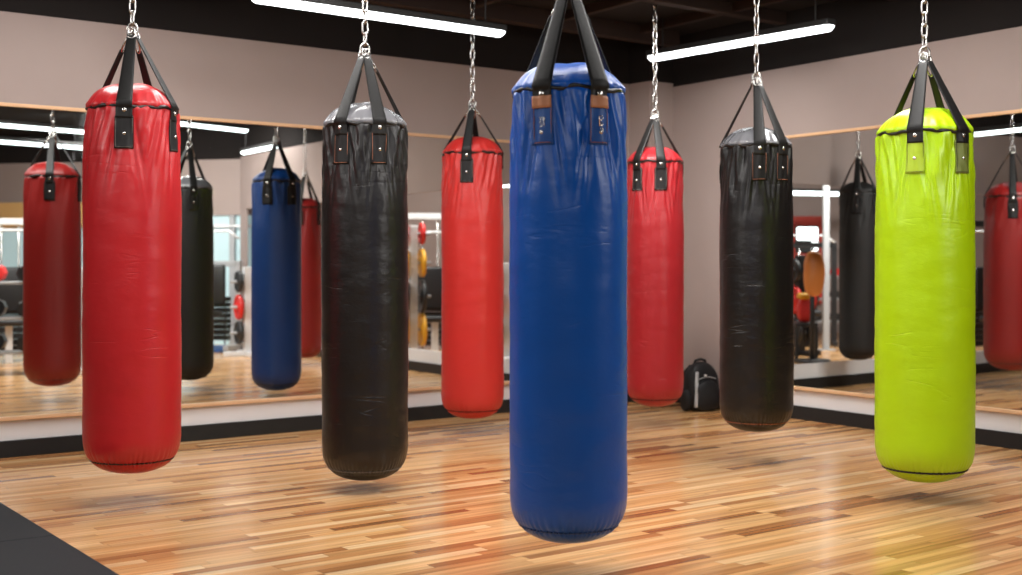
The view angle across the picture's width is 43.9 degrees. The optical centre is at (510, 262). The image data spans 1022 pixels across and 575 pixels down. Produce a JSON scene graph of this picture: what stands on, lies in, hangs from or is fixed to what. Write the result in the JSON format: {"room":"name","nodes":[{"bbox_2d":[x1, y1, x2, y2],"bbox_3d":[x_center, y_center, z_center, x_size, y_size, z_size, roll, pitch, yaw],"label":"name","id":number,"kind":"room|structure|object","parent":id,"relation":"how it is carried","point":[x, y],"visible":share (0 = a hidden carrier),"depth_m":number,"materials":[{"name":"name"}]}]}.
{"room":"exercise studio","nodes":[
{"label":"exercise studio","id":0,"kind":"room"},
{"bbox_2d":[0,130,251,214],"bbox_3d":[-8.129,-1.325,19.522,9.300,1.250,0.100,0,0,13],"label":"wall","id":1,"kind":"structure","parent":0,"point":[223,175],"depth_m":18.67,"materials":[{"name":"beige paint"}]},
{"bbox_2d":[0,137,48,146],"bbox_3d":[-6.143,-1.521,15.950,0.094,0.086,0.636,0,0,41],"label":"lamp","id":2,"kind":"object","parent":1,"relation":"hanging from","point":[31,142],"depth_m":15.91,"materials":[{"name":"white"}]},
{"bbox_2d":[0,140,82,149],"bbox_3d":[-6.202,-1.501,15.883,0.090,0.038,1.915,0,0,41],"label":"diffuser","id":3,"kind":"object","parent":2,"relation":"attached to","point":[69,145],"depth_m":16.08,"materials":[{"name":"white plastic"}]},
{"bbox_2d":[0,202,81,227],"bbox_3d":[-9.363,-0.730,19.733,6.800,0.380,0.080,0,0,13],"label":"trim","id":4,"kind":"structure","parent":1,"relation":"attached to","point":[7,210],"depth_m":19.29,"materials":[{"name":"brown wood"}]},
{"bbox_2d":[56,133,82,149],"bbox_3d":[-5.740,-1.579,16.408,0.094,0.202,0.364,0,0,41],"label":"lamp","id":5,"kind":"object","parent":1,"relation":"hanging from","point":[69,145],"depth_m":16.41,"materials":[{"name":"white"}]},
{"bbox_2d":[2,215,251,344],"bbox_3d":[-8.132,0.250,19.507,9.300,1.900,0.130,0,0,13],"label":"window","id":6,"kind":"structure","parent":1,"relation":"in","point":[9,239],"depth_m":18.61,"materials":[{"name":"teal"}]},
{"bbox_2d":[0,0,628,440],"bbox_3d":[-4.239,-0.375,6.964,13.251,3.150,0.030,0,0,-38],"label":"wall","id":7,"kind":"structure","parent":0,"point":[45,60],"depth_m":8.86,"materials":[{"name":"beige paint"}]},
{"bbox_2d":[0,411,81,421],"bbox_3d":[-2.944,0.958,7.930,0.496,0.028,0.044,0,0,-38],"label":"frame","id":8,"kind":"object","parent":7,"relation":"attached to","point":[67,414],"depth_m":7.91,"materials":[{"name":"brown wood"}]},
{"bbox_2d":[0,102,86,111],"bbox_3d":[-2.931,-0.973,7.940,0.528,0.025,0.044,0,0,-38],"label":"frame","id":9,"kind":"object","parent":7,"relation":"attached to","point":[4,104],"depth_m":7.93,"materials":[{"name":"brown wood"}]},
{"bbox_2d":[180,115,322,129],"bbox_3d":[-1.796,-0.973,8.812,1.074,0.025,0.044,0,0,-38],"label":"frame","id":10,"kind":"object","parent":7,"relation":"attached to","point":[181,117],"depth_m":8.79,"materials":[{"name":"brown wood"}]},
{"bbox_2d":[181,394,321,407],"bbox_3d":[-1.797,0.958,8.811,1.059,0.028,0.044,0,0,-38],"label":"frame","id":11,"kind":"object","parent":7,"relation":"attached to","point":[246,401],"depth_m":8.78,"materials":[{"name":"brown wood"}]},
{"bbox_2d":[0,392,628,457],"bbox_3d":[-4.225,1.147,6.945,13.250,0.105,0.018,0,0,-38],"label":"baseboard","id":12,"kind":"structure","parent":7,"relation":"attached to","point":[71,443],"depth_m":8.69,"materials":[{"name":"black"}]},
{"bbox_2d":[408,386,440,391],"bbox_3d":[-0.672,0.957,9.676,0.292,0.028,0.044,0,0,-38],"label":"frame","id":13,"kind":"object","parent":7,"relation":"attached to","point":[429,387],"depth_m":9.66,"materials":[{"name":"brown wood"}]},
{"bbox_2d":[408,132,461,138],"bbox_3d":[-0.593,-0.973,9.736,0.490,0.025,0.044,0,0,-38],"label":"frame","id":14,"kind":"object","parent":7,"relation":"attached to","point":[409,134],"depth_m":9.72,"materials":[{"name":"brown wood"}]},
{"bbox_2d":[488,138,509,142],"bbox_3d":[-0.108,-0.973,10.109,0.209,0.025,0.044,0,0,-38],"label":"frame","id":15,"kind":"object","parent":7,"relation":"attached to","point":[498,140],"depth_m":10.13,"materials":[{"name":"brown wood"}]},
{"bbox_2d":[240,125,509,373],"bbox_3d":[-1.471,-0.375,14.761,0.030,3.150,8.850,0,0,-34],"label":"wall","id":16,"kind":"structure","parent":0,"point":[424,171],"depth_m":16.40,"materials":[{"name":"beige paint"}]},
{"bbox_2d":[316,349,509,380],"bbox_3d":[-1.491,1.147,14.748,0.018,0.105,8.850,0,0,-34],"label":"baseboard","id":17,"kind":"structure","parent":16,"relation":"attached to","point":[413,365],"depth_m":13.88,"materials":[{"name":"black"}]},
{"bbox_2d":[320,187,509,348],"bbox_3d":[0.050,-0.375,17.650,6.100,3.150,0.100,0,0,0],"label":"wall","id":18,"kind":"structure","parent":0,"point":[427,202],"depth_m":17.60,"materials":[{"name":"beige paint"}]},
{"bbox_2d":[0,0,837,135],"bbox_3d":[0.000,-1.975,10.000,28.000,0.050,30.000,0,0,0],"label":"ceiling","id":19,"kind":"structure","parent":0,"point":[640,13],"depth_m":10.19,"materials":[{"name":"black paint"}]},
{"bbox_2d":[0,112,83,133],"bbox_3d":[-5.928,-1.781,15.178,0.094,0.338,1.804,0,0,43],"label":"lamp","id":20,"kind":"object","parent":19,"relation":"hanging from","point":[3,123],"visible":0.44,"depth_m":15.36,"materials":[{"name":"white plastic"}]},
{"bbox_2d":[0,124,83,133],"bbox_3d":[-5.928,-1.631,15.178,0.090,0.038,1.804,0,0,43],"label":"diffuser","id":21,"kind":"object","parent":20,"relation":"attached to","point":[44,127],"depth_m":15.42,"materials":[{"name":"white plastic"}]},
{"bbox_2d":[23,110,81,385],"bbox_3d":[-4.002,-0.438,11.059,0.480,3.024,0.483,0,0,-20],"label":"bag","id":22,"kind":"object","parent":19,"relation":"hanging from","point":[52,191],"visible":0.91,"depth_m":10.87,"materials":[{"name":"red leather"}]},
{"bbox_2d":[82,0,181,473],"bbox_3d":[-1.900,-0.450,6.360,0.481,2.999,0.481,0,0,-4],"label":"bag","id":23,"kind":"object","parent":19,"relation":"hanging from","point":[132,197],"visible":1,"depth_m":6.16,"materials":[{"name":"red leather"}]},
{"bbox_2d":[180,120,213,379],"bbox_3d":[-3.071,-0.416,12.099,0.451,3.067,0.453,0,0,-14],"label":"bag","id":24,"kind":"object","parent":19,"relation":"hanging from","point":[197,264],"visible":0.63,"depth_m":11.92,"materials":[{"name":"black leather"}]},
{"bbox_2d":[180,119,248,132],"bbox_3d":[-3.706,-1.781,15.118,0.094,0.338,1.478,0,0,36],"label":"lamp","id":25,"kind":"object","parent":19,"relation":"hanging from","point":[199,124],"visible":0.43,"depth_m":15.26,"materials":[{"name":"white"}]},
{"bbox_2d":[240,124,280,154],"bbox_3d":[-3.336,-1.716,16.835,0.094,0.468,1.227,0,0,-33],"label":"lamp","id":26,"kind":"object","parent":19,"relation":"hanging from","point":[267,146],"visible":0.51,"depth_m":16.85,"materials":[{"name":"white plastic"}]},
{"bbox_2d":[241,145,277,154],"bbox_3d":[-3.336,-1.501,16.835,0.090,0.038,1.227,0,0,-33],"label":"diffuser","id":27,"kind":"object","parent":26,"relation":"attached to","point":[257,148],"depth_m":16.87,"materials":[{"name":"white plastic"}]},
{"bbox_2d":[251,126,301,389],"bbox_3d":[-2.091,-0.413,11.300,0.457,3.092,0.457,0,0,-10],"label":"bag","id":28,"kind":"object","parent":19,"relation":"hanging from","point":[276,237],"visible":0.86,"depth_m":11.12,"materials":[{"name":"blue leather"}]},
{"bbox_2d":[300,128,321,357],"bbox_3d":[-2.440,-0.413,14.999,0.402,3.073,0.400,0,0,-9],"label":"bag","id":29,"kind":"object","parent":19,"relation":"hanging from","point":[311,306],"visible":0.59,"depth_m":14.84,"materials":[{"name":"red leather"}]},
{"bbox_2d":[321,0,408,480],"bbox_3d":[-0.772,-0.404,6.699,0.459,3.092,0.460,0,0,-11],"label":"bag","id":30,"kind":"object","parent":19,"relation":"hanging from","point":[365,320],"visible":1,"depth_m":6.51,"materials":[{"name":"black leather"}]},
{"bbox_2d":[252,0,506,36],"bbox_3d":[-0.804,-1.755,8.184,1.908,0.390,0.099,0,0,-38],"label":"lamp","id":31,"kind":"object","parent":19,"relation":"hanging from","point":[337,7],"visible":1,"depth_m":8.18,"materials":[{"name":"white plastic"}]},
{"bbox_2d":[441,0,503,418],"bbox_3d":[-0.269,-0.431,8.890,0.440,3.038,0.443,0,0,-2],"label":"bag","id":32,"kind":"object","parent":19,"relation":"hanging from","point":[472,241],"visible":0.98,"depth_m":8.71,"materials":[{"name":"red leather"}]},
{"bbox_2d":[471,0,502,7],"bbox_3d":[1.792,-1.915,6.253,0.060,0.070,7.750,0,0,-34],"label":"beam","id":33,"kind":"structure","parent":19,"relation":"attached to","point":[478,3],"depth_m":9.22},
{"bbox_2d":[346,0,679,46],"bbox_3d":[-3.111,-1.885,7.219,11.350,0.130,0.100,0,0,-38],"label":"beam","id":34,"kind":"structure","parent":19,"relation":"attached to","point":[498,12],"depth_m":9.61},
{"bbox_2d":[509,0,627,542],"bbox_3d":[0.220,-0.443,4.870,0.460,3.015,0.461,0,0,3],"label":"bag","id":35,"kind":"object","parent":19,"relation":"hanging from","point":[568,201],"visible":1,"depth_m":4.68,"materials":[{"name":"blue leather"}]},
{"bbox_2d":[564,0,640,21],"bbox_3d":[2.499,-1.915,6.725,0.060,0.070,7.750,0,0,-34],"label":"beam","id":36,"kind":"structure","parent":19,"relation":"attached to","point":[604,5],"depth_m":9.43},
{"bbox_2d":[627,4,683,406],"bbox_3d":[1.054,-0.452,9.269,0.421,2.996,0.421,0,0,27],"label":"bag","id":37,"kind":"object","parent":19,"relation":"hanging from","point":[655,213],"visible":0.95,"depth_m":9.10,"materials":[{"name":"red leather"}]},
{"bbox_2d":[635,0,785,24],"bbox_3d":[-1.624,-1.905,7.007,13.450,0.090,0.090,0,0,-38],"label":"beam","id":38,"kind":"structure","parent":19,"relation":"attached to","point":[718,7],"depth_m":9.42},
{"bbox_2d":[641,0,787,33],"bbox_3d":[3.206,-1.915,7.197,0.060,0.070,7.750,0,0,-34],"label":"beam","id":39,"kind":"structure","parent":19,"relation":"attached to","point":[742,5],"depth_m":9.82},
{"bbox_2d":[646,0,835,61],"bbox_3d":[1.679,-1.784,9.523,0.104,0.332,1.771,0,0,-39],"label":"lamp","id":40,"kind":"object","parent":19,"relation":"hanging from","point":[824,25],"visible":0.94,"depth_m":9.40,"materials":[{"name":"white plastic"}]},
{"bbox_2d":[648,25,833,61],"bbox_3d":[1.679,-1.639,9.523,0.100,0.042,1.771,0,0,-39],"label":"diffuser","id":41,"kind":"object","parent":40,"relation":"attached to","point":[793,31],"depth_m":9.45,"materials":[{"name":"white plastic"}]},
{"bbox_2d":[719,0,793,431],"bbox_3d":[1.463,-0.476,7.559,0.440,2.957,0.439,0,0,11],"label":"bag","id":42,"kind":"object","parent":19,"relation":"hanging from","point":[756,248],"visible":1,"depth_m":7.38,"materials":[{"name":"black leather"}]},
{"bbox_2d":[793,188,839,195],"bbox_3d":[4.784,-1.498,19.634,1.743,0.905,0.135,0,0,-18],"label":"lamp","id":43,"kind":"object","parent":19,"relation":"hanging from","point":[796,191],"visible":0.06,"depth_m":19.53,"materials":[{"name":"white plastic"}]},
{"bbox_2d":[793,191,838,195],"bbox_3d":[4.784,-1.073,19.634,1.743,0.055,0.130,0,0,-18],"label":"diffuser","id":44,"kind":"object","parent":43,"relation":"attached to","point":[832,193],"depth_m":19.54,"materials":[{"name":"white"}]},
{"bbox_2d":[839,131,875,359],"bbox_3d":[3.316,-0.512,12.098,0.360,2.876,0.365,0,0,15],"label":"bag","id":45,"kind":"object","parent":19,"relation":"hanging from","point":[857,199],"visible":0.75,"depth_m":11.96,"materials":[{"name":"black leather"}]},
{"bbox_2d":[874,0,975,482],"bbox_3d":[2.098,-0.422,6.429,0.489,3.056,0.488,0,0,7],"label":"bag","id":46,"kind":"object","parent":19,"relation":"hanging from","point":[925,348],"visible":1,"depth_m":6.23,"materials":[{"name":"leather"}]},
{"bbox_2d":[973,123,1021,136],"bbox_3d":[4.780,-1.608,12.461,0.083,0.684,1.413,0,0,-30],"label":"lamp","id":47,"kind":"object","parent":19,"relation":"hanging from","point":[1001,129],"visible":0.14,"depth_m":12.43,"materials":[{"name":"white plastic"}]},
{"bbox_2d":[974,128,1021,136],"bbox_3d":[4.780,-1.283,12.461,0.080,0.034,1.413,0,0,-30],"label":"diffuser","id":48,"kind":"object","parent":47,"relation":"attached to","point":[977,131],"depth_m":12.48,"materials":[{"name":"white plastic"}]},
{"bbox_2d":[983,114,1021,369],"bbox_3d":[4.745,-0.468,12.000,0.510,2.963,0.510,0,0,-36],"label":"bag","id":49,"kind":"object","parent":19,"relation":"hanging from","point":[1002,234],"visible":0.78,"depth_m":11.82,"materials":[{"name":"red leather"}]},
{"bbox_2d":[0,333,1021,574],"bbox_3d":[0.000,1.225,10.000,28.000,0.050,30.000,0,0,0],"label":"floor","id":50,"kind":"structure","parent":0,"point":[706,495],"depth_m":6.22,"materials":[{"name":"brown wood"}]},
{"bbox_2d":[0,218,22,363],"bbox_3d":[-6.131,0.325,15.497,0.980,1.750,1.020,0,0,-20],"label":"cable machine","id":51,"kind":"object","parent":50,"relation":"on","point":[12,294],"visible":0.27,"depth_m":15.43,"materials":[{"name":"white paint"}]},
{"bbox_2d":[0,502,52,541],"bbox_3d":[-2.832,1.194,5.676,1.200,0.012,1.197,0,0,-35],"label":"rubber mat","id":52,"kind":"object","parent":50,"relation":"on","point":[13,526],"visible":0.98,"depth_m":5.69,"materials":[{"name":"grey rubber"}]},
{"bbox_2d":[0,268,82,375],"bbox_3d":[-5.396,0.625,13.700,1.560,1.150,0.560,0,0,-6],"label":"dumbbell rack","id":53,"kind":"object","parent":50,"relation":"on","point":[2,352],"visible":0.13,"depth_m":13.56,"materials":[{"name":"white metal"}]},
{"bbox_2d":[0,299,7,314],"bbox_3d":[-5.591,0.487,13.680,0.186,0.186,0.465,0,0,-6],"label":"dumbbell","id":54,"kind":"object","parent":53,"relation":"on","point":[3,306],"visible":1,"depth_m":13.79,"materials":[{"name":"white paint"}]},
{"bbox_2d":[0,265,7,280],"bbox_3d":[-5.591,0.107,13.680,0.186,0.186,0.465,0,0,-6],"label":"dumbbell","id":55,"kind":"object","parent":53,"relation":"on","point":[3,271],"visible":1,"depth_m":13.79,"materials":[{"name":"red paint"}]},
{"bbox_2d":[0,333,7,348],"bbox_3d":[-5.591,0.857,13.680,0.186,0.186,0.465,0,0,-6],"label":"dumbbell","id":56,"kind":"object","parent":53,"relation":"on","point":[3,339],"visible":1,"depth_m":13.79,"materials":[{"name":"white paint"}]},
{"bbox_2d":[0,281,22,284],"bbox_3d":[-5.396,0.215,13.700,1.440,0.030,0.300,0,0,-6],"label":"shelf","id":57,"kind":"object","parent":53,"relation":"attached to","point":[1,282],"depth_m":13.56,"materials":[{"name":"white metal"}]},
{"bbox_2d":[0,316,22,319],"bbox_3d":[-5.396,0.595,13.700,1.440,0.030,0.300,0,0,-6],"label":"shelf","id":58,"kind":"object","parent":53,"relation":"attached to","point":[1,317],"depth_m":13.56,"materials":[{"name":"white metal"}]},
{"bbox_2d":[0,350,22,354],"bbox_3d":[-5.396,0.965,13.700,1.440,0.030,0.300,0,0,-6],"label":"shelf","id":59,"kind":"object","parent":53,"relation":"attached to","point":[2,352],"depth_m":13.56,"materials":[{"name":"grey paint"}]},
{"bbox_2d":[16,301,22,315],"bbox_3d":[-5.200,0.487,13.720,0.186,0.186,0.465,0,0,-6],"label":"dumbbell","id":60,"kind":"object","parent":53,"relation":"on","point":[19,308],"visible":0.07,"depth_m":13.48,"materials":[{"name":"black paint"}]},
{"bbox_2d":[16,265,22,280],"bbox_3d":[-5.200,0.107,13.720,0.186,0.186,0.465,0,0,-6],"label":"dumbbell","id":61,"kind":"object","parent":53,"relation":"on","point":[19,272],"visible":0.07,"depth_m":13.48,"materials":[{"name":"black paint"}]},
{"bbox_2d":[16,336,22,350],"bbox_3d":[-5.200,0.857,13.720,0.186,0.186,0.465,0,0,-6],"label":"dumbbell","id":62,"kind":"object","parent":53,"relation":"on","point":[19,342],"visible":0.12,"depth_m":13.48,"materials":[{"name":"black paint"}]},
{"bbox_2d":[0,535,118,574],"bbox_3d":[-2.133,1.194,4.696,1.200,0.012,1.197,0,0,-35],"label":"rubber mat","id":63,"kind":"object","parent":50,"relation":"on","point":[46,555],"visible":1,"depth_m":5.08,"materials":[{"name":"grey rubber"}]},
{"bbox_2d":[214,345,239,352],"bbox_3d":[-5.150,1.185,17.750,2.800,0.030,1.000,0,0,13],"label":"exercise mat","id":64,"kind":"object","parent":50,"relation":"on","point":[217,348],"visible":0.21,"depth_m":17.34,"materials":[{"name":"blue"}]},
{"bbox_2d":[213,230,242,350],"bbox_3d":[-4.025,0.362,17.193,0.819,1.617,1.020,0,0,13],"label":"cable machine","id":65,"kind":"object","parent":64,"relation":"on","point":[221,325],"visible":0.34,"depth_m":17.19,"materials":[{"name":"grey paint"}]},
{"bbox_2d":[223,267,250,356],"bbox_3d":[-3.417,0.625,16.400,0.488,1.150,0.488,0,0,16],"label":"plate rack","id":66,"kind":"object","parent":50,"relation":"on","point":[246,271],"visible":0.73,"depth_m":16.34,"materials":[{"name":"white metal"}]},
{"bbox_2d":[234,271,242,291],"bbox_3d":[-3.514,0.240,16.347,0.050,0.280,0.280,0,0,-29],"label":"weight plate","id":67,"kind":"object","parent":66,"relation":"on","point":[238,276],"visible":1,"depth_m":16.29,"materials":[{"name":"grey metal"}]},
{"bbox_2d":[234,295,243,319],"bbox_3d":[-3.514,0.570,16.347,0.050,0.320,0.320,0,0,-29],"label":"weight plate","id":68,"kind":"object","parent":66,"relation":"on","point":[238,301],"visible":0.99,"depth_m":16.28,"materials":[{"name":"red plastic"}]},
{"bbox_2d":[234,321,243,343],"bbox_3d":[-3.514,0.900,16.347,0.050,0.300,0.300,0,0,-29],"label":"weight plate","id":69,"kind":"object","parent":66,"relation":"on","point":[238,326],"visible":0.98,"depth_m":16.29,"materials":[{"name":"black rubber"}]},
{"bbox_2d":[408,225,430,348],"bbox_3d":[-1.176,0.375,15.200,0.488,1.650,0.488,0,0,28],"label":"plate rack","id":70,"kind":"object","parent":50,"relation":"on","point":[413,233],"visible":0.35,"depth_m":15.15,"materials":[{"name":"white metal"}]},
{"bbox_2d":[418,223,425,244],"bbox_3d":[-1.071,-0.350,15.232,0.050,0.260,0.260,0,0,-17],"label":"weight plate","id":71,"kind":"object","parent":70,"relation":"on","point":[422,229],"visible":0.99,"depth_m":15.17,"materials":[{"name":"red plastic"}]},
{"bbox_2d":[418,313,426,345],"bbox_3d":[-1.071,0.800,15.232,0.050,0.400,0.400,0,0,-17],"label":"weight plate","id":72,"kind":"object","parent":70,"relation":"on","point":[422,321],"visible":0.99,"depth_m":15.14,"materials":[{"name":"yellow rubber"}]},
{"bbox_2d":[418,249,426,276],"bbox_3d":[-1.071,0.000,15.232,0.050,0.340,0.340,0,0,-17],"label":"weight plate","id":73,"kind":"object","parent":70,"relation":"on","point":[422,258],"visible":0.98,"depth_m":15.15,"materials":[{"name":"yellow rubber"}]},
{"bbox_2d":[418,280,426,312],"bbox_3d":[-1.071,0.400,15.232,0.050,0.400,0.400,0,0,-17],"label":"weight plate","id":74,"kind":"object","parent":70,"relation":"on","point":[422,288],"visible":0.95,"depth_m":15.14,"materials":[{"name":"grey metal"}]},
{"bbox_2d":[408,213,441,350],"bbox_3d":[-1.039,0.275,16.492,0.819,1.850,1.020,0,0,-11],"label":"cable machine","id":75,"kind":"object","parent":50,"relation":"on","point":[433,276],"visible":0.22,"depth_m":16.42,"materials":[{"name":"white paint"}]},
{"bbox_2d":[504,263,509,358],"bbox_3d":[-0.049,0.600,15.500,0.488,1.200,0.488,0,0,39],"label":"plate rack","id":76,"kind":"object","parent":50,"relation":"on","point":[506,265],"visible":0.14,"depth_m":15.45,"materials":[{"name":"white metal"}]},
{"bbox_2d":[680,358,719,410],"bbox_3d":[1.551,0.986,10.318,0.353,0.428,0.274,0,0,-24],"label":"backpack","id":77,"kind":"object","parent":50,"relation":"on","point":[701,391],"visible":0.98,"depth_m":10.22,"materials":[{"name":"black fabric"}]},
{"bbox_2d":[794,293,817,358],"bbox_3d":[3.608,0.784,15.600,0.280,0.832,0.280,0,0,0],"label":"stand","id":78,"kind":"object","parent":50,"relation":"on","point":[803,305],"visible":0.76,"depth_m":15.52,"materials":[{"name":"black metal"}]},
{"bbox_2d":[795,255,820,355],"bbox_3d":[3.764,0.550,16.500,0.488,1.300,0.488,0,0,22],"label":"plate rack","id":79,"kind":"object","parent":50,"relation":"on","point":[800,284],"visible":0.23,"depth_m":16.46,"materials":[{"name":"black metal"}]},
{"bbox_2d":[793,286,800,313],"bbox_3d":[3.662,0.480,16.457,0.050,0.360,0.360,0,0,-23],"label":"weight plate","id":80,"kind":"object","parent":79,"relation":"on","point":[796,290],"visible":0.31,"depth_m":16.38,"materials":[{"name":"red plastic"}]},
{"bbox_2d":[793,258,801,282],"bbox_3d":[3.662,0.100,16.457,0.050,0.320,0.320,0,0,-23],"label":"weight plate","id":81,"kind":"object","parent":79,"relation":"on","point":[797,270],"visible":0.43,"depth_m":16.36,"materials":[{"name":"black rubber"}]},
{"bbox_2d":[793,318,802,344],"bbox_3d":[3.662,0.900,16.457,0.050,0.380,0.380,0,0,-23],"label":"weight plate","id":82,"kind":"object","parent":79,"relation":"on","point":[800,329],"visible":0.15,"depth_m":16.30,"materials":[{"name":"black rubber"}]},
{"bbox_2d":[805,321,809,345],"bbox_3d":[3.865,0.900,16.543,0.050,0.380,0.380,0,0,-23],"label":"weight plate","id":83,"kind":"object","parent":79,"relation":"on","point":[806,328],"visible":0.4,"depth_m":16.51,"materials":[{"name":"black rubber"}]},
{"bbox_2d":[794,251,830,363],"bbox_3d":[3.625,0.528,15.249,0.440,1.344,0.440,0,0,-11],"label":"bag","id":84,"kind":"object","parent":50,"relation":"on","point":[814,267],"visible":0.96,"depth_m":15.15,"materials":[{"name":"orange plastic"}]},
{"bbox_2d":[793,234,837,346],"bbox_3d":[4.309,0.392,18.492,0.880,1.617,1.020,0,0,11],"label":"cable machine","id":85,"kind":"object","parent":50,"relation":"on","point":[833,245],"visible":0.34,"depth_m":18.47,"materials":[{"name":"white metal"}]},
{"bbox_2d":[818,185,835,350],"bbox_3d":[4.326,-0.375,17.400,0.220,3.150,0.220,0,0,0],"label":"steel post","id":86,"kind":"object","parent":50,"relation":"on","point":[825,189],"visible":0.67,"depth_m":17.36,"materials":[{"name":"white metal"}]},
{"bbox_2d":[817,276,838,322],"bbox_3d":[5.089,0.675,19.900,0.960,1.050,0.560,0,0,0],"label":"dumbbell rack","id":87,"kind":"object","parent":50,"relation":"on","point":[819,321],"visible":0.02,"depth_m":19.75,"materials":[{"name":"black metal"}]},
{"bbox_2d":[975,221,983,345],"bbox_3d":[6.114,0.325,16.395,0.980,1.750,1.020,0,0,-17],"label":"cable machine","id":88,"kind":"object","parent":50,"relation":"on","point":[979,270],"visible":0.08,"depth_m":16.29,"materials":[{"name":"black metal"}]},
{"bbox_2d":[629,42,1021,378],"bbox_3d":[6.009,-0.375,14.654,12.373,3.150,0.262,0,0,-38],"label":"wall","id":89,"kind":"structure","parent":0,"point":[827,159],"depth_m":12.22,"materials":[{"name":"beige paint"}]},
{"bbox_2d":[794,363,1008,387],"bbox_3d":[6.253,1.147,14.684,11.950,0.105,0.018,0,0,-38],"label":"baseboard","id":90,"kind":"structure","parent":89,"relation":"attached to","point":[864,378],"depth_m":12.38,"materials":[{"name":"black"}]},
{"bbox_2d":[673,0,1021,433],"bbox_3d":[4.464,-0.375,6.383,0.030,3.150,11.000,0,0,-34],"label":"wall","id":91,"kind":"structure","parent":0,"point":[982,72],"depth_m":9.52,"materials":[{"name":"beige paint"}]},
{"bbox_2d":[786,125,881,138],"bbox_3d":[2.405,-0.973,9.429,0.046,0.025,0.921,0,0,-34],"label":"frame","id":92,"kind":"object","parent":91,"relation":"attached to","point":[876,126],"depth_m":9.42,"materials":[{"name":"brown wood"}]},
{"bbox_2d":[794,386,874,397],"bbox_3d":[2.411,0.957,9.421,0.046,0.028,0.775,0,0,-34],"label":"frame","id":93,"kind":"object","parent":91,"relation":"attached to","point":[795,387],"depth_m":9.40,"materials":[{"name":"brown wood"}]},
{"bbox_2d":[676,399,1021,449],"bbox_3d":[4.444,1.147,6.369,0.018,0.105,11.000,0,0,-34],"label":"baseboard","id":94,"kind":"structure","parent":91,"relation":"attached to","point":[995,438],"depth_m":9.22,"materials":[{"name":"black"}]},
{"bbox_2d":[963,109,1021,118],"bbox_3d":[3.162,-0.973,8.294,0.046,0.025,0.435,0,0,-34],"label":"frame","id":95,"kind":"object","parent":91,"relation":"attached to","point":[1017,110],"depth_m":8.29,"materials":[{"name":"brown wood"}]},
{"bbox_2d":[976,406,1021,414],"bbox_3d":[3.190,0.957,8.252,0.046,0.028,0.334,0,0,-34],"label":"frame","id":96,"kind":"object","parent":91,"relation":"attached to","point":[1000,410],"depth_m":8.24,"materials":[{"name":"brown wood"}]},
{"bbox_2d":[793,184,984,332],"bbox_3d":[8.000,-0.375,21.850,10.000,3.150,0.100,0,0,0],"label":"wall","id":97,"kind":"structure","parent":0,"point":[803,205],"depth_m":21.80,"materials":[{"name":"beige paint"}]},
{"bbox_2d":[793,216,821,303],"bbox_3d":[5.035,-0.050,21.750,0.582,1.500,0.100,0,0,0],"label":"panel","id":98,"kind":"object","parent":97,"relation":"attached to","point":[797,220],"visible":0.21,"depth_m":21.70,"materials":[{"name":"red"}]},
{"bbox_2d":[795,226,818,252],"bbox_3d":[5.068,-0.401,21.675,0.400,0.460,0.050,0,0,0],"label":"sign","id":99,"kind":"object","parent":98,"relation":"attached to","point":[798,229],"visible":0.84,"depth_m":21.66,"materials":[{"name":"white"}]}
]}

